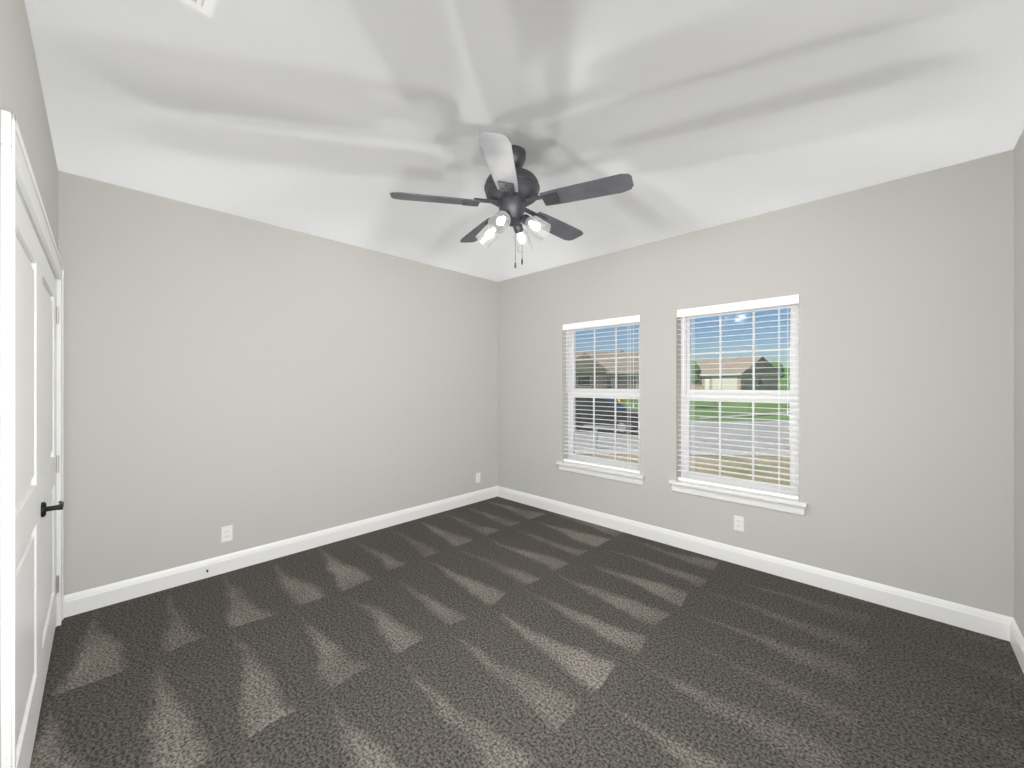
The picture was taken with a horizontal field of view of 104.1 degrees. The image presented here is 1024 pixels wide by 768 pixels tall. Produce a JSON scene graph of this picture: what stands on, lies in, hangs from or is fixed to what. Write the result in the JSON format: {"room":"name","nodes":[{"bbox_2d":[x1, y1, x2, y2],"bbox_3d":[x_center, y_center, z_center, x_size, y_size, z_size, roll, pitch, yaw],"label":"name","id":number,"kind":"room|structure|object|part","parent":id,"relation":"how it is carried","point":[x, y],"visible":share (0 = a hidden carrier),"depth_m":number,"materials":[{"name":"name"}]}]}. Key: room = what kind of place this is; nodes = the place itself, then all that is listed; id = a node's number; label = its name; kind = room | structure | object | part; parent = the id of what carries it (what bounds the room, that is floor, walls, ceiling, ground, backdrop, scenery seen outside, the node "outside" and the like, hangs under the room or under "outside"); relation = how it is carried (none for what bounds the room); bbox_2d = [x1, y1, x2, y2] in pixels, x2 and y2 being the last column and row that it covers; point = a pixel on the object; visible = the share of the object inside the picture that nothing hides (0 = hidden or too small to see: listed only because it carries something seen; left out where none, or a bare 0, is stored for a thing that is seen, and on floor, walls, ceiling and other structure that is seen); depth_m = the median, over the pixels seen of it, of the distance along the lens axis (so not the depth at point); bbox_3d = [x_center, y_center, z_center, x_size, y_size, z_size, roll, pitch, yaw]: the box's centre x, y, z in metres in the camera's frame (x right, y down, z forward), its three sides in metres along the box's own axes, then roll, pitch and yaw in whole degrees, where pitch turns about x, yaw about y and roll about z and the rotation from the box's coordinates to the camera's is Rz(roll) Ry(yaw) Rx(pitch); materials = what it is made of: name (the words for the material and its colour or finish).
{"room":"empty bedroom","nodes":[
{"label":"empty bedroom","id":0,"kind":"room"},
{"bbox_2d":[0,0,57,248],"bbox_3d":[-1.341,0.064,0.937,4.150,2.740,0.160,0,0,44],"label":"wall","id":1,"kind":"structure","parent":0,"point":[21,96],"depth_m":1.42,"materials":[{"name":"grey paint"}]},
{"bbox_2d":[16,189,39,767],"bbox_3d":[-1.728,0.405,1.397,0.900,2.034,0.035,0,0,44],"label":"closet door","id":2,"kind":"structure","parent":1,"relation":"in","point":[27,478],"depth_m":1.47,"materials":[{"name":"white wood"}]},
{"bbox_2d":[0,109,63,767],"bbox_3d":[-2.086,0.361,1.677,2.000,2.145,0.184,0,0,44],"label":"door frame","id":3,"kind":"structure","parent":1,"relation":"attached to","point":[15,165],"depth_m":1.04,"materials":[{"name":"white wood"}]},
{"bbox_2d":[40,245,63,707],"bbox_3d":[-2.354,0.405,2.049,0.900,2.034,0.100,0,0,44],"label":"closet door","id":4,"kind":"structure","parent":1,"relation":"in","point":[49,507],"depth_m":2.02,"materials":[{"name":"white wood"}]},
{"bbox_3d":[-2.098,0.559,1.825,0.149,0.066,0.066,0,0,44],"label":"handle","id":5,"kind":"part","parent":4,"relation":"part of","materials":[{"name":"black metal"}]},
{"bbox_2d":[56,306,58,593],"bbox_3d":[-2.695,0.389,2.347,0.013,1.694,0.040,0,0,44],"label":"closet door hinges","id":6,"kind":"object","parent":1,"relation":"attached to","point":[57,457],"visible":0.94,"depth_m":2.35,"materials":[{"name":"silver metal"}]},
{"bbox_2d":[58,170,496,594],"bbox_3d":[-1.538,0.064,3.830,0.160,2.740,4.040,0,0,44],"label":"wall","id":7,"kind":"structure","parent":0,"point":[254,383],"depth_m":3.13,"materials":[{"name":"grey paint"}]},
{"bbox_2d":[221,525,232,542],"bbox_3d":[-2.178,1.144,3.049,0.008,0.115,0.070,0,0,44],"label":"electrical outlet","id":8,"kind":"object","parent":7,"relation":"attached to","point":[226,533],"visible":1,"depth_m":3.05,"materials":[{"name":"white plastic"}]},
{"bbox_2d":[64,486,495,617],"bbox_3d":[-1.485,1.368,3.758,0.016,0.132,3.690,0,0,44],"label":"baseboard","id":9,"kind":"structure","parent":7,"relation":"attached to","point":[113,593],"depth_m":3.12,"materials":[{"name":"white wood"}]},
{"bbox_2d":[476,473,479,482],"bbox_3d":[-0.413,1.144,4.870,0.008,0.115,0.070,0,0,44],"label":"electrical outlet","id":10,"kind":"object","parent":7,"relation":"attached to","point":[477,477],"visible":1,"depth_m":4.86,"materials":[{"name":"white plastic"}]},
{"bbox_2d":[24,0,1023,281],"bbox_3d":[0.009,-1.366,2.330,4.470,0.120,4.040,0,0,44],"label":"ceiling","id":11,"kind":"structure","parent":0,"point":[338,120],"depth_m":1.86,"materials":[{"name":"white paint"}]},
{"bbox_2d":[178,0,216,17],"bbox_3d":[-1.049,-1.303,1.188,0.350,0.014,0.305,0,0,44],"label":"ceiling vent","id":12,"kind":"object","parent":11,"relation":"in","point":[207,7],"visible":1,"depth_m":1.37,"materials":[{"name":"white"}]},
{"bbox_2d":[390,131,633,267],"bbox_3d":[0.032,-0.973,2.293,1.277,0.666,1.223,0,0,44],"label":"fan","id":13,"kind":"object","parent":11,"relation":"hanging from","point":[511,188],"visible":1,"depth_m":2.15,"materials":[{"name":"black metal"}]},
{"bbox_2d":[30,496,1023,767],"bbox_3d":[0.009,1.494,2.330,4.470,0.120,4.040,0,0,44],"label":"floor","id":14,"kind":"structure","parent":0,"point":[496,632],"depth_m":2.02,"materials":[{"name":"grey carpet"}]},
{"bbox_2d":[497,150,1013,617],"bbox_3d":[1.359,0.064,3.724,4.150,2.740,0.160,0,0,44],"label":"wall","id":15,"kind":"structure","parent":0,"point":[903,288],"depth_m":2.70,"materials":[{"name":"grey paint"}]},
{"bbox_2d":[556,461,644,485],"bbox_3d":[0.898,0.902,4.095,1.010,0.096,0.148,0,0,44],"label":"window sill","id":16,"kind":"structure","parent":15,"relation":"attached to","point":[616,475],"depth_m":4.02,"materials":[{"name":"white wood"}]},
{"bbox_2d":[568,322,639,469],"bbox_3d":[0.969,0.099,4.169,0.910,1.510,0.064,0,0,44],"label":"window","id":17,"kind":"structure","parent":15,"relation":"in","point":[586,392],"depth_m":4.21,"materials":[{"name":"white plastic"}]},
{"bbox_2d":[563,315,639,473],"bbox_3d":[0.902,0.097,4.100,0.904,1.502,0.066,0,0,44],"label":"window blinds","id":18,"kind":"object","parent":17,"relation":"attached to","point":[610,321],"visible":0.88,"depth_m":4.06,"materials":[{"name":"white plastic"}]},
{"bbox_3d":[0.973,0.099,4.172,0.800,1.400,0.018,0,0,44],"label":"window glass","id":19,"kind":"part","parent":17,"relation":"part of","materials":[{"name":"clear glass"}]},
{"bbox_2d":[669,480,807,515],"bbox_3d":[1.789,0.902,3.232,0.990,0.096,0.148,0,0,44],"label":"window sill","id":20,"kind":"structure","parent":15,"relation":"attached to","point":[787,505],"depth_m":3.14,"materials":[{"name":"white wood"}]},
{"bbox_2d":[734,515,743,531],"bbox_3d":[1.804,1.109,3.175,0.070,0.115,0.008,0,0,44],"label":"electrical outlet","id":21,"kind":"object","parent":15,"relation":"attached to","point":[738,523],"visible":1,"depth_m":3.17,"materials":[{"name":"white plastic"}]},
{"bbox_2d":[681,304,798,495],"bbox_3d":[1.860,0.099,3.306,0.890,1.510,0.064,0,0,44],"label":"window","id":22,"kind":"structure","parent":15,"relation":"in","point":[791,396],"depth_m":3.26,"materials":[{"name":"white plastic"}]},
{"bbox_2d":[677,294,798,499],"bbox_3d":[1.793,0.097,3.237,0.884,1.502,0.066,0,0,44],"label":"window blinds","id":23,"kind":"object","parent":22,"relation":"attached to","point":[763,303],"visible":0.88,"depth_m":3.17,"materials":[{"name":"white plastic"}]},
{"bbox_3d":[1.863,0.099,3.309,0.780,1.400,0.018,0,0,44],"label":"window glass","id":24,"kind":"part","parent":22,"relation":"part of","materials":[{"name":"clear glass"}]},
{"bbox_2d":[496,486,1012,639],"bbox_3d":[1.298,1.368,3.660,4.150,0.132,0.016,0,0,44],"label":"baseboard","id":25,"kind":"structure","parent":15,"relation":"attached to","point":[999,626],"depth_m":2.90,"materials":[{"name":"white wood"}]},
{"bbox_2d":[1014,129,1023,637],"bbox_3d":[1.557,0.064,0.831,0.160,2.740,4.040,0,0,44],"label":"wall","id":26,"kind":"structure","parent":0,"point":[1019,383],"depth_m":2.12,"materials":[{"name":"grey paint"}]},
{"bbox_2d":[1004,615,1023,673],"bbox_3d":[1.483,1.368,0.881,0.016,0.132,3.690,0,0,44],"label":"baseboard","id":27,"kind":"structure","parent":26,"relation":"attached to","point":[1012,633],"depth_m":2.13,"materials":[{"name":"white wood"}]},
{"label":"outside","id":28,"kind":"structure","parent":0,"visible":0},
{"bbox_2d":[575,424,789,450],"bbox_3d":[10.716,2.604,24.585,29.648,0.001,35.457,0,0,44],"label":"road","id":29,"kind":"structure","parent":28,"point":[763,433],"depth_m":19.42,"materials":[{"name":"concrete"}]},
{"bbox_2d":[575,398,637,433],"bbox_3d":[4.750,1.634,21.995,5.420,1.930,2.280,0,0,32],"label":"suv","id":30,"kind":"object","parent":29,"relation":"on","point":[599,414],"depth_m":20.94,"materials":[{"name":"black paint"}]},
{"bbox_2d":[580,454,789,485],"bbox_3d":[5.335,2.614,13.681,32.000,0.001,18.434,0,0,44],"label":"yard","id":31,"kind":"structure","parent":28,"point":[775,481],"depth_m":12.80,"materials":[{"name":"green plant"}]},
{"bbox_2d":[616,386,789,423],"bbox_3d":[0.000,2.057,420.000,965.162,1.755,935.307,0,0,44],"label":"ground","id":32,"kind":"structure","parent":28,"point":[731,409],"depth_m":38.15,"materials":[{"name":"green plant"}]},
{"bbox_2d":[576,350,638,388],"bbox_3d":[14.487,-1.516,60.901,17.900,7.500,13.100,0,0,-2],"label":"house","id":33,"kind":"structure","parent":32,"relation":"on","point":[611,375],"depth_m":56.98,"materials":[{"name":"red brick"}]},
{"bbox_2d":[618,399,632,408],"bbox_3d":[10.658,1.779,38.205,2.541,1.512,0.756,0,0,-20],"label":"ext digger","id":34,"kind":"object","parent":32,"relation":"on","point":[621,402],"depth_m":37.84,"materials":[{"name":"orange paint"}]},
{"bbox_2d":[575,411,789,455],"bbox_3d":[15.139,2.406,29.893,31.326,0.376,50.233,0,0,44],"label":"sidewalk","id":35,"kind":"structure","parent":32,"relation":"on","point":[694,453],"depth_m":15.33,"materials":[{"name":"grey concrete"}]},
{"bbox_2d":[691,361,700,384],"bbox_3d":[17.525,0.128,40.020,2.888,5.065,2.913,0,0,44],"label":"tree","id":36,"kind":"object","parent":32,"relation":"on","point":[697,378],"depth_m":38.95,"materials":[{"name":"green plant"}]},
{"bbox_2d":[691,356,782,389],"bbox_3d":[38.617,-1.316,72.000,9.900,7.000,13.900,0,0,-22],"label":"house","id":37,"kind":"structure","parent":32,"relation":"on","point":[728,385],"depth_m":66.68,"materials":[{"name":"beige brick"}]},
{"bbox_2d":[770,362,784,380],"bbox_3d":[61.416,-1.978,95.709,6.625,6.924,5.530,0,0,44],"label":"tree","id":38,"kind":"object","parent":32,"relation":"on","point":[776,365],"depth_m":93.39,"materials":[{"name":"green plant"}]},
{"bbox_2d":[780,366,789,385],"bbox_3d":[90.763,-2.200,222.765,421.884,23.560,68.352,0,0,0],"label":"treeline","id":39,"kind":"object","parent":32,"relation":"on","point":[787,381],"depth_m":195.01,"materials":[{"name":"green plant"}]}
]}

